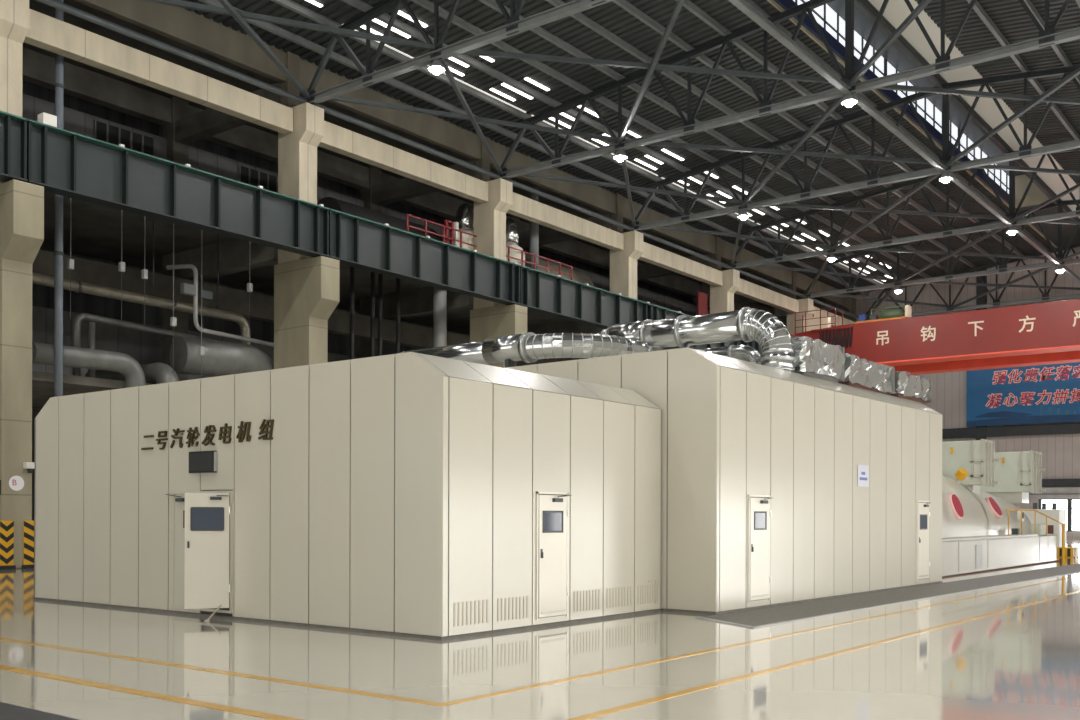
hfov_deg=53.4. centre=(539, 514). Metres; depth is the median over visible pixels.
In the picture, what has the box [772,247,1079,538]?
wall
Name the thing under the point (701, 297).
board
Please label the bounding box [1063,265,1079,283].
tie
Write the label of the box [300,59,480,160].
wall panel
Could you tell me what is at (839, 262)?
strip
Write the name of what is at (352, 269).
riser pipe
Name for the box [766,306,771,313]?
trim
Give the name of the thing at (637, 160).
slit
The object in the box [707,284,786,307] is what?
wall
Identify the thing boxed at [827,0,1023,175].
wall
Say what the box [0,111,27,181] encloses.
girder
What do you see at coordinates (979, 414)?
print
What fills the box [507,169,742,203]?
brace
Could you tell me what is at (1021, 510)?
railing
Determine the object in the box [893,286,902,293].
lamp
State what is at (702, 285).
trim
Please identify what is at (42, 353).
pipe
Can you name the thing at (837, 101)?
brace
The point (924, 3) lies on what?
brace
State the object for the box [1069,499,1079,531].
window
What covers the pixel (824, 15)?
window
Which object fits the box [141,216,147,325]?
pendant light
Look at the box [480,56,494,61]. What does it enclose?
slit
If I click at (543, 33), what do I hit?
roof purlin
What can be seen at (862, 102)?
tie
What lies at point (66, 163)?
girder
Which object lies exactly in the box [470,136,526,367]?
concrete column
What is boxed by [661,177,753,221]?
strip
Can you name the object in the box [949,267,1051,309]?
brace
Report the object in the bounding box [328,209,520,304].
girder
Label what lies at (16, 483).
round sign
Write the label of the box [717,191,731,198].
slit
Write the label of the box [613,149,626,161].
lamp
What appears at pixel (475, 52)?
brace
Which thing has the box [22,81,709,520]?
wall
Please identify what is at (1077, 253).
brace
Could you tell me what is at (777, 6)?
roof beam
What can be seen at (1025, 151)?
roof truss
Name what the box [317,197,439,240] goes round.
drum
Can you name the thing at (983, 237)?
brace
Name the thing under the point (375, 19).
slit
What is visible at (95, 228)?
ceiling
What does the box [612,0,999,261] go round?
roof purlin
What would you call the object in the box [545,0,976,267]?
roof purlin
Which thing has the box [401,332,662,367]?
duct
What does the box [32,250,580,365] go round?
pipe
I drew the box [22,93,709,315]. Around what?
wall
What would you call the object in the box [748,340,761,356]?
girder
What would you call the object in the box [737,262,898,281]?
brace
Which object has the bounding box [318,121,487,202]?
concrete beam
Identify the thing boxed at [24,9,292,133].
concrete beam
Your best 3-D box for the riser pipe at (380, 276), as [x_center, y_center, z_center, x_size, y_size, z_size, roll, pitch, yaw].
[-7.670,-8.320,51.554,0.220,6.840,0.220,0,0,38]
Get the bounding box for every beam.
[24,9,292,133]
[175,82,280,144]
[175,238,277,280]
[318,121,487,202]
[372,160,474,205]
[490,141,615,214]
[507,192,623,250]
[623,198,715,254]
[638,242,722,286]
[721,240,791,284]
[735,278,798,313]
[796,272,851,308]
[810,306,854,326]
[854,0,943,87]
[942,83,1009,153]
[1009,150,1058,204]
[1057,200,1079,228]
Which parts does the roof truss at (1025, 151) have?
post, gusset plate, post, post, gusset plate, gusset plate, post, post, post, gusset plate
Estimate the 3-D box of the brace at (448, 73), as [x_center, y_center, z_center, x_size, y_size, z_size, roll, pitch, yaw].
[-2.797,-16.737,45.811,0.160,0.160,13.721,0,0,7]
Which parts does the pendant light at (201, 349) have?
rod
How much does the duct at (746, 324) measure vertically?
1.458 m
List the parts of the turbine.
casing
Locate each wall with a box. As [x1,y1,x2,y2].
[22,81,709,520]
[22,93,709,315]
[23,0,850,307]
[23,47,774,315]
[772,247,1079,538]
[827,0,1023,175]
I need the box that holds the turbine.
[942,468,1059,577]
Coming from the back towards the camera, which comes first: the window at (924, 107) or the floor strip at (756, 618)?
the window at (924, 107)
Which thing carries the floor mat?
on the floor
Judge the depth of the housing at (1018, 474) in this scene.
40.23 m
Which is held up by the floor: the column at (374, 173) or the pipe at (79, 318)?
the column at (374, 173)
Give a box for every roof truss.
[304,0,613,104]
[497,0,1079,179]
[630,65,1079,230]
[728,148,1079,268]
[804,199,1079,298]
[866,243,1079,319]
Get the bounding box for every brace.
[141,0,434,50]
[218,0,310,98]
[316,92,618,141]
[440,60,502,174]
[442,47,848,83]
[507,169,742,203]
[617,0,684,145]
[622,150,635,227]
[625,139,945,164]
[640,223,831,247]
[731,219,742,265]
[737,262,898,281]
[741,96,844,206]
[748,202,1011,219]
[806,255,828,295]
[811,292,949,307]
[830,174,940,250]
[837,246,1060,259]
[847,0,931,87]
[856,82,1079,104]
[867,287,895,317]
[897,228,1004,283]
[905,280,1079,289]
[944,67,1079,167]
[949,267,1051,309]
[953,162,1079,174]
[1011,183,1079,222]
[1021,218,1079,224]
[1059,251,1079,261]
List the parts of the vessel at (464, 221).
gauge post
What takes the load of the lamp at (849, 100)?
hanging from the roof truss at (943, 63)
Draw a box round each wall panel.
[75,0,285,82]
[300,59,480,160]
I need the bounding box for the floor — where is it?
[0,539,1079,719]
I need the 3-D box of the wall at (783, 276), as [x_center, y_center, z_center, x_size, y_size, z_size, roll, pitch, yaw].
[15.569,-18.114,77.356,0.300,1.150,11.500,0,0,38]
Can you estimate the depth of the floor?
12.22 m
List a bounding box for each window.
[94,120,154,155]
[239,165,277,192]
[793,0,885,76]
[886,59,958,148]
[959,129,1008,193]
[1039,499,1069,531]
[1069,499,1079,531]
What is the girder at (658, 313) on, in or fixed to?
on the concrete column at (721, 297)
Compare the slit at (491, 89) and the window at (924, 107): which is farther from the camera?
the window at (924, 107)
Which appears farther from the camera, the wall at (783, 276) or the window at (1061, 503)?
the window at (1061, 503)
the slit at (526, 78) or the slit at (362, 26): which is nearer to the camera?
the slit at (362, 26)
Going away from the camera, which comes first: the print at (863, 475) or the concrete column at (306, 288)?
the print at (863, 475)
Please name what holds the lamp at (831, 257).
hanging from the roof truss at (947, 231)
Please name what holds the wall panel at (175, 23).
attached to the concrete column at (21, 203)
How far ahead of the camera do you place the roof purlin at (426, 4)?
51.23 m
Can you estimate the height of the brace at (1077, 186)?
0.160 m
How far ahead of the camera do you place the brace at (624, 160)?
55.31 m
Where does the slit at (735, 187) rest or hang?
attached to the ceiling at (1010, 17)
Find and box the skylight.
[868,0,1079,217]
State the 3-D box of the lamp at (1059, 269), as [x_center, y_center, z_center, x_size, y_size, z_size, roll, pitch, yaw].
[34.202,-16.195,70.568,0.660,0.630,0.660,0,0,38]
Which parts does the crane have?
hand rail, cable rail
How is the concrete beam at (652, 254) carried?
attached to the concrete column at (721, 297)
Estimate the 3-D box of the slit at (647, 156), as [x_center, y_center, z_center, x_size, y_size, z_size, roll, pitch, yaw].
[6.234,-19.404,58.640,0.160,0.057,1.700,0,0,38]
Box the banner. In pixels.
[966,362,1079,426]
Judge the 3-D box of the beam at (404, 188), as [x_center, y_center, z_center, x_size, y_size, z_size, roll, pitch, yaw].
[-6.074,-17.246,55.962,7.500,0.900,0.600,0,0,38]
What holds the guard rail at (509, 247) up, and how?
on the ceiling at (95, 228)
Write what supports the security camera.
attached to the concrete column at (21, 203)
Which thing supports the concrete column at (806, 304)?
on the floor
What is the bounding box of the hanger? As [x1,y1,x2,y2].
[153,218,153,295]
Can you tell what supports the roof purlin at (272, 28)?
attached to the ceiling at (1010, 17)
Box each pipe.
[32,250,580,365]
[32,272,250,344]
[32,342,145,387]
[73,313,218,375]
[84,362,178,383]
[88,322,94,377]
[166,264,273,346]
[350,267,354,359]
[370,272,374,356]
[378,274,382,355]
[396,278,400,353]
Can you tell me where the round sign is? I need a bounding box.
[9,476,23,490]
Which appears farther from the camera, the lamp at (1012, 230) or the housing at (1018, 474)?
the lamp at (1012, 230)
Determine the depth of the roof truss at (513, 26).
39.33 m
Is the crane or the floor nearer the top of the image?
the crane
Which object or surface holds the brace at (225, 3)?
attached to the roof truss at (513, 26)
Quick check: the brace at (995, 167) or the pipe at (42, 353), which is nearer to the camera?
the pipe at (42, 353)
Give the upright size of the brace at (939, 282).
0.160 m
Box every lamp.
[427,59,445,74]
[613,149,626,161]
[737,210,748,219]
[826,253,836,261]
[841,93,857,106]
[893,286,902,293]
[939,172,952,182]
[1006,226,1017,234]
[1055,266,1065,272]
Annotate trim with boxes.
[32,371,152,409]
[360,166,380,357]
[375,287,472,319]
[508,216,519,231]
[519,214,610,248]
[527,321,603,333]
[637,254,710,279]
[693,282,705,315]
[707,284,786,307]
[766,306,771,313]
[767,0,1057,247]
[774,0,1008,203]
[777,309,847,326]
[942,423,1079,438]
[976,269,986,439]
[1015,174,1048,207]
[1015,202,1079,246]
[1029,487,1079,498]
[1029,493,1079,494]
[1042,478,1079,486]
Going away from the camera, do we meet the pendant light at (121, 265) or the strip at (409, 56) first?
the pendant light at (121, 265)
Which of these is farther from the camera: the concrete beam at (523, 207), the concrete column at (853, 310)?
the concrete column at (853, 310)
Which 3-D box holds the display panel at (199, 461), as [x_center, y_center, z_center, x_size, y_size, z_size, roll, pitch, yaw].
[-5.641,-0.885,17.957,0.715,0.360,0.074,0,0,38]
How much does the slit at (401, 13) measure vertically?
0.058 m
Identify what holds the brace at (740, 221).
attached to the roof truss at (1025, 151)
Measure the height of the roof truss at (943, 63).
4.229 m
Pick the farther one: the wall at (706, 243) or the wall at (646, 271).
the wall at (646, 271)
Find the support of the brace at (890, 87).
attached to the roof truss at (1025, 151)
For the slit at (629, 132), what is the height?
0.058 m
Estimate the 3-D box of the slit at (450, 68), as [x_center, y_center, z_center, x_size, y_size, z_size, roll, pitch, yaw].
[-4.036,-19.361,46.438,0.150,0.056,2.150,0,0,38]
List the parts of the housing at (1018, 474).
foot frame, edge frame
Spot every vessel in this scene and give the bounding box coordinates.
[449,203,473,250]
[506,218,524,265]
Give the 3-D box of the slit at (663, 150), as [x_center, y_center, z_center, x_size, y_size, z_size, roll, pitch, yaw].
[7.203,-19.512,58.177,0.170,0.058,2.150,0,0,38]
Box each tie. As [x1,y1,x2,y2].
[728,0,850,93]
[853,93,946,172]
[949,172,1012,226]
[1014,226,1061,265]
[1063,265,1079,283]
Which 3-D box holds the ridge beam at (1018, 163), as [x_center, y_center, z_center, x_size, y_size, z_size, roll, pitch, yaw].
[30.369,-20.600,65.918,0.200,0.300,12.060,0,0,38]
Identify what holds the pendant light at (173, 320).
hanging from the ceiling at (95, 228)
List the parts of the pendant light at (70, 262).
rod, pull cord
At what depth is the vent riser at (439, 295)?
52.97 m
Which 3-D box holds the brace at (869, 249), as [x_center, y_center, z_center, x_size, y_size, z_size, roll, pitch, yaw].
[26.283,-16.831,69.066,15.973,0.160,0.160,0,0,-10]
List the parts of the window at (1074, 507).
pane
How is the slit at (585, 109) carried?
attached to the ceiling at (1010, 17)
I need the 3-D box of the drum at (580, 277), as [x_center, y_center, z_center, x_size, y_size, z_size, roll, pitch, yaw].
[0.433,-13.579,63.501,2.600,2.600,6.000,0,0,38]
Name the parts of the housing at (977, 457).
foot frame, edge frame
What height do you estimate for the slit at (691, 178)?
0.057 m
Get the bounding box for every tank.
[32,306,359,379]
[170,336,273,376]
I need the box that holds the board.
[697,291,706,314]
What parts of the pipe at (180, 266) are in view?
valve bracket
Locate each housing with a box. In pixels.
[791,336,844,382]
[838,353,894,394]
[889,371,931,403]
[942,439,998,494]
[980,450,1045,502]
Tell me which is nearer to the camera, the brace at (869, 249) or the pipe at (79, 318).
the pipe at (79, 318)
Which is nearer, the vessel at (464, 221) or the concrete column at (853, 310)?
the vessel at (464, 221)
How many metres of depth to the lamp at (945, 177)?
51.34 m
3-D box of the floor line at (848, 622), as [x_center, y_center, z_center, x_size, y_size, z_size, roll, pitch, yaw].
[2.104,1.724,29.372,19.430,0.004,34.930,0,0,38]
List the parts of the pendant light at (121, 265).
rod, pull cord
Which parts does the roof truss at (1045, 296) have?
post, post, post, post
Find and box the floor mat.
[0,702,78,719]
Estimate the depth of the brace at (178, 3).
36.96 m
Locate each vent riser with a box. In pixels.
[433,287,446,347]
[529,182,538,269]
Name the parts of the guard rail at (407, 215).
post, post, post, post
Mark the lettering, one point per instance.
(241, 434)
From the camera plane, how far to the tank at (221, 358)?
42.23 m
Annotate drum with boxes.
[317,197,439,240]
[525,255,593,286]
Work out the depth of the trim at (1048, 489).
82.66 m
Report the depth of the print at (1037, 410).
82.55 m
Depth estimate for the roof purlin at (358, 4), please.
50.55 m
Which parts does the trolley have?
motor, service frame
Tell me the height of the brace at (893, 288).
0.160 m
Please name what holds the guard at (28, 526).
attached to the concrete column at (21, 203)
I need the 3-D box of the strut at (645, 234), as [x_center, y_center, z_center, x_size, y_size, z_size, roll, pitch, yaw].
[9.176,-16.496,67.040,0.240,0.240,11.740,0,0,38]
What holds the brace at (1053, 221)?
attached to the roof truss at (947, 231)
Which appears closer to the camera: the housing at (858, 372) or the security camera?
the housing at (858, 372)
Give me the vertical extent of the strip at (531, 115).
0.065 m
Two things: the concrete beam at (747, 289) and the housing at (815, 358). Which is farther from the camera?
the concrete beam at (747, 289)
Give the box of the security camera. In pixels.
[23,462,34,472]
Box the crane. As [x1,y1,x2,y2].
[789,299,1079,374]
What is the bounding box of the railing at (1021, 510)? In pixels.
[1005,509,1064,560]
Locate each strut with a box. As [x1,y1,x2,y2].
[35,0,308,103]
[315,104,500,178]
[505,179,634,230]
[638,231,732,268]
[735,269,806,297]
[809,298,857,318]
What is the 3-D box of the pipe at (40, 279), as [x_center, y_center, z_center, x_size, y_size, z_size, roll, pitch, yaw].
[-15.630,-7.821,41.904,0.440,1.800,10.403,0,0,38]
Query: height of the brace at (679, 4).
0.160 m
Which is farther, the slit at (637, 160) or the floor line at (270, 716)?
the slit at (637, 160)
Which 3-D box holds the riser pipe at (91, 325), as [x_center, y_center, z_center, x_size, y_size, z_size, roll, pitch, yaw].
[-17.068,-6.125,40.866,0.260,2.400,0.260,0,0,38]
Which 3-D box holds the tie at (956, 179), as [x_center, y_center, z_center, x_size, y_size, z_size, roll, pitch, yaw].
[23.145,-16.470,56.251,0.240,0.200,11.740,0,0,38]
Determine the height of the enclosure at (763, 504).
4.680 m
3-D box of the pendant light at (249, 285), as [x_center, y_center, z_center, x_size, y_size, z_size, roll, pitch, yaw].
[-11.579,-9.465,42.824,0.180,4.590,0.180,0,0,38]
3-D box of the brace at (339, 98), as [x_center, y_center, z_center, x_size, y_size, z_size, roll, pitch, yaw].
[-2.796,-16.907,45.811,13.721,0.160,0.160,0,0,-22]
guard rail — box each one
[406,214,476,246]
[506,245,572,279]
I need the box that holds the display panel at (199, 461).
[189,450,217,472]
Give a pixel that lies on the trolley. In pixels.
(895, 313)
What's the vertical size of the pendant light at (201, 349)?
7.400 m
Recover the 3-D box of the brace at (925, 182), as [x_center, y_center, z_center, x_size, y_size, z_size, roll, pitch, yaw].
[18.911,-16.681,59.521,0.160,0.160,15.973,0,0,-4]
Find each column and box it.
[0,0,43,568]
[162,96,188,380]
[274,52,339,368]
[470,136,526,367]
[610,193,642,298]
[710,236,739,313]
[787,271,812,334]
[848,295,855,321]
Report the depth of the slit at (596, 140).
55.70 m
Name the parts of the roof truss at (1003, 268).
post, post, post, gusset plate, post, gusset plate, post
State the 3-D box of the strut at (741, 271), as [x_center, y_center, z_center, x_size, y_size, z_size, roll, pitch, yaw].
[16.548,-16.477,76.584,0.240,0.240,11.740,0,0,38]
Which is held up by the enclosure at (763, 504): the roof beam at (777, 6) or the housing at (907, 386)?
the housing at (907, 386)
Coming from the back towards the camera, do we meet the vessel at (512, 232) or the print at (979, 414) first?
the print at (979, 414)
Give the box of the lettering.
[141,419,273,449]
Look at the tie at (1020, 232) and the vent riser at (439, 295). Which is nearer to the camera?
the vent riser at (439, 295)
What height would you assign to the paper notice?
0.470 m
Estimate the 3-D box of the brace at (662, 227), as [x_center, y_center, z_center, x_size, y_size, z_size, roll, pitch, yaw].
[11.947,-16.869,64.900,13.721,0.160,0.160,0,0,-22]
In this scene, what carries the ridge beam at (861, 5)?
attached to the roof truss at (943, 63)
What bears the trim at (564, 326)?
attached to the ceiling at (95, 228)
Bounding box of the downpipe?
[54,0,63,396]
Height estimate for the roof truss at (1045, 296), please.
4.229 m
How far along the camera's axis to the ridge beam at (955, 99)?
56.30 m
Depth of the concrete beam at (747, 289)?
77.16 m
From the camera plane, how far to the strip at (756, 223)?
74.46 m
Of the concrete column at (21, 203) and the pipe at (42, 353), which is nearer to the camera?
the concrete column at (21, 203)
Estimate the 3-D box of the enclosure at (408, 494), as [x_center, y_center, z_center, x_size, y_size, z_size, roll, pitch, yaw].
[-4.119,-0.291,20.057,11.160,4.000,6.349,0,0,38]
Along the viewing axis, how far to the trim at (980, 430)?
86.00 m
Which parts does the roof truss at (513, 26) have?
gusset plate, post, gusset plate, gusset plate, post, post, gusset plate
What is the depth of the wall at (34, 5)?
49.84 m
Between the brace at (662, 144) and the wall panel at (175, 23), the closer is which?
the wall panel at (175, 23)
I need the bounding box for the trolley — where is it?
[855,305,911,323]
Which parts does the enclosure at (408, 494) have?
wall panel, wall panel, wall panel, wall panel, wall panel, door, wall panel, door frame, door, wall panel, wall panel, wall panel, wall panel, wall panel, wall panel, roof edge panel, corner trim, roof edge panel, wall panel, roof edge panel, wall panel, roof edge panel, wall panel, door frame, door, roof edge panel, wall panel, roof edge panel, wall panel, roof edge panel, wall panel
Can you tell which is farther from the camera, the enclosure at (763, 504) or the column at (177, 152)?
the column at (177, 152)
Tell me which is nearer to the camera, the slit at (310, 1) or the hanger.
the slit at (310, 1)
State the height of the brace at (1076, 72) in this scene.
0.160 m
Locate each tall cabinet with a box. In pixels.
[444,219,453,244]
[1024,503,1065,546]
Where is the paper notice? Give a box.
[858,465,868,486]
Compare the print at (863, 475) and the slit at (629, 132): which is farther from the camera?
the slit at (629, 132)
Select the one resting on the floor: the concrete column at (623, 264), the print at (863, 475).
the concrete column at (623, 264)
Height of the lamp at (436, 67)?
0.630 m
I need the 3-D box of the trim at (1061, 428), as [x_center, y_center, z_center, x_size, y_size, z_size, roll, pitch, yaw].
[42.434,-6.619,80.768,36.400,0.800,0.300,0,0,38]
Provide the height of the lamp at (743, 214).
0.630 m
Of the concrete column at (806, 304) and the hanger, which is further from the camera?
the concrete column at (806, 304)
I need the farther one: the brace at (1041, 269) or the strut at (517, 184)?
the brace at (1041, 269)
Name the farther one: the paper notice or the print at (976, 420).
the print at (976, 420)
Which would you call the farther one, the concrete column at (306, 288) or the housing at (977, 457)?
the concrete column at (306, 288)
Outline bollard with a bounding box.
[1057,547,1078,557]
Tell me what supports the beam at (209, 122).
attached to the column at (177, 152)
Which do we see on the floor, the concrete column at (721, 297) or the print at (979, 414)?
the concrete column at (721, 297)
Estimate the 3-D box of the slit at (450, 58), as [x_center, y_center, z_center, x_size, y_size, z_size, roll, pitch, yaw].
[-3.643,-19.430,45.851,0.160,0.057,1.700,0,0,38]
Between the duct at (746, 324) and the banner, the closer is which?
the duct at (746, 324)
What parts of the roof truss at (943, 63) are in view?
gusset plate, post, gusset plate, post, gusset plate, post, gusset plate, post, gusset plate, post, gusset plate, post, post, gusset plate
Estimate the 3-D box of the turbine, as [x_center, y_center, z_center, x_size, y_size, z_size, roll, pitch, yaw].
[12.121,-0.268,37.452,8.000,4.040,15.300,0,0,38]
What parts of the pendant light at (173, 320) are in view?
rod, pull cord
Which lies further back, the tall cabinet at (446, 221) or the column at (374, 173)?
the column at (374, 173)
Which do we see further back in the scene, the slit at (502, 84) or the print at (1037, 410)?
the print at (1037, 410)
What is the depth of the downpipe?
36.44 m
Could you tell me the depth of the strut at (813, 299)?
85.24 m
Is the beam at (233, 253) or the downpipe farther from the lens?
the beam at (233, 253)
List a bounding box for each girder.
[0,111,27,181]
[27,119,329,257]
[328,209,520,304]
[520,265,652,328]
[652,305,747,348]
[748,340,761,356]
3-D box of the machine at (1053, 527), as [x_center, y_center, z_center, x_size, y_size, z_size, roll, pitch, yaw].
[24.009,0.608,51.253,1.750,2.350,1.520,0,0,38]
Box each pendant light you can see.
[67,198,73,318]
[118,210,124,319]
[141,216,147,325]
[170,223,176,372]
[199,236,204,377]
[247,242,252,334]
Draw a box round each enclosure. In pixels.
[33,352,660,640]
[506,347,941,614]
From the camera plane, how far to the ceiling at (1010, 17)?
50.96 m
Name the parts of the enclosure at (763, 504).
wall panel, wall panel, wall panel, wall panel, wall panel, roof edge panel, corner trim, roof edge panel, wall panel, roof edge panel, wall panel, door frame, door, roof edge panel, wall panel, roof edge panel, wall panel, roof edge panel, wall panel, roof edge panel, wall panel, roof edge panel, wall panel, roof edge panel, wall panel, roof edge panel, wall panel, roof edge panel, wall panel, roof edge panel, wall panel, door frame, door, roof edge panel, wall panel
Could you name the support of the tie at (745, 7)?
attached to the roof truss at (513, 26)
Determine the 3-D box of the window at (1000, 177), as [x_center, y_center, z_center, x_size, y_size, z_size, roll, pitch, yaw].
[28.184,-21.906,67.608,0.130,1.440,11.920,0,0,38]
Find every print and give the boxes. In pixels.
[860,472,866,479]
[966,414,1079,426]
[976,411,1032,417]
[1032,405,1075,415]
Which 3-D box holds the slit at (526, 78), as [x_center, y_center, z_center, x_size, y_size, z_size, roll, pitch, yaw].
[-0.129,-19.531,48.683,0.170,0.058,1.700,0,0,38]
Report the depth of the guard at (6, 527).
33.01 m
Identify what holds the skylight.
attached to the ceiling at (1010, 17)
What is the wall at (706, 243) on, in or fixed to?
attached to the concrete column at (721, 297)
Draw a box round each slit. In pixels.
[306,0,322,7]
[361,25,382,34]
[372,18,410,37]
[398,10,427,27]
[448,57,468,67]
[449,67,464,75]
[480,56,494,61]
[490,88,515,100]
[501,83,532,99]
[524,77,549,90]
[549,117,570,128]
[560,113,574,120]
[577,105,598,117]
[592,139,607,145]
[628,131,640,137]
[634,159,656,169]
[645,155,662,163]
[661,149,683,160]
[688,177,701,183]
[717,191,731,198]
[732,186,747,194]
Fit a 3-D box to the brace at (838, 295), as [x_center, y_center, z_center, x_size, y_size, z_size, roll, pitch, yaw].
[26.690,-16.830,83.990,7.038,0.160,11.940,0,0,38]
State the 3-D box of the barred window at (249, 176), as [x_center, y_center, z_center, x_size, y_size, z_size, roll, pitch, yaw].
[-13.607,-15.666,52.742,0.120,2.300,2.880,0,0,38]
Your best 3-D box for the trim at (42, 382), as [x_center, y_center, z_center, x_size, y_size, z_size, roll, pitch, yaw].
[-11.852,-4.761,52.123,10.100,0.300,112.000,0,0,38]
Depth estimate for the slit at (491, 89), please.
49.44 m
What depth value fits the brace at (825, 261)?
74.93 m
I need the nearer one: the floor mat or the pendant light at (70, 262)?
the floor mat
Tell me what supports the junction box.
on the girder at (66, 163)
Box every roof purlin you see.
[199,0,869,295]
[271,0,880,284]
[341,0,899,278]
[612,0,999,261]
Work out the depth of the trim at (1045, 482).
82.50 m
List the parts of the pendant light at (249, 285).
rod, pull cord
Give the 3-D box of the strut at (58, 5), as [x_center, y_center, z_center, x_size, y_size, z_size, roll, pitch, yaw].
[-12.939,-16.554,38.405,0.240,0.240,11.740,0,0,38]
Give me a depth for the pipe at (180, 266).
41.66 m
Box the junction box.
[38,112,56,126]
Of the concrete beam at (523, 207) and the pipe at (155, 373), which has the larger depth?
the concrete beam at (523, 207)
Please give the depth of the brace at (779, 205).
59.54 m
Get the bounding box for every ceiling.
[41,191,568,333]
[182,0,1079,294]
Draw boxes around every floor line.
[0,575,1079,706]
[0,590,1079,719]
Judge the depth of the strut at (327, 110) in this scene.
47.35 m
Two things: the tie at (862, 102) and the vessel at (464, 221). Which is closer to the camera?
the tie at (862, 102)
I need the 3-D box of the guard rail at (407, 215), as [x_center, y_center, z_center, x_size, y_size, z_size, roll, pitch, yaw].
[-4.591,-13.057,51.270,0.070,1.530,4.970,0,0,38]
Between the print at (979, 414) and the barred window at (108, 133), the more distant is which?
the print at (979, 414)
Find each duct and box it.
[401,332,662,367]
[584,307,794,371]
[697,345,761,364]
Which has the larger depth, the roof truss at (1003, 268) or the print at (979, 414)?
the print at (979, 414)
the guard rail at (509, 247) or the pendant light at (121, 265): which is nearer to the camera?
the pendant light at (121, 265)
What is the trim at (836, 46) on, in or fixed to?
attached to the ceiling at (1010, 17)
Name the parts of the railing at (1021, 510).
rail, post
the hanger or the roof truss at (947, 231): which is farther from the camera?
the roof truss at (947, 231)
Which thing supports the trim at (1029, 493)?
attached to the wall at (1060, 452)
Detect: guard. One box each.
[0,521,15,569]
[22,521,33,568]
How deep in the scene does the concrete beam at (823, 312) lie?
86.52 m
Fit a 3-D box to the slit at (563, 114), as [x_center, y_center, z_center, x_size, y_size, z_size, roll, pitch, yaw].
[1.296,-19.417,52.246,0.160,0.057,1.700,0,0,38]
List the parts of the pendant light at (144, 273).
rod, pull cord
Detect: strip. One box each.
[342,24,525,112]
[531,115,657,175]
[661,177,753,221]
[695,563,1079,627]
[756,223,826,256]
[839,262,883,283]
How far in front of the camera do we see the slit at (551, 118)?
53.03 m
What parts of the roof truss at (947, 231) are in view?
post, post, post, gusset plate, post, gusset plate, post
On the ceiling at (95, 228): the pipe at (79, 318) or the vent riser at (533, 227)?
the vent riser at (533, 227)

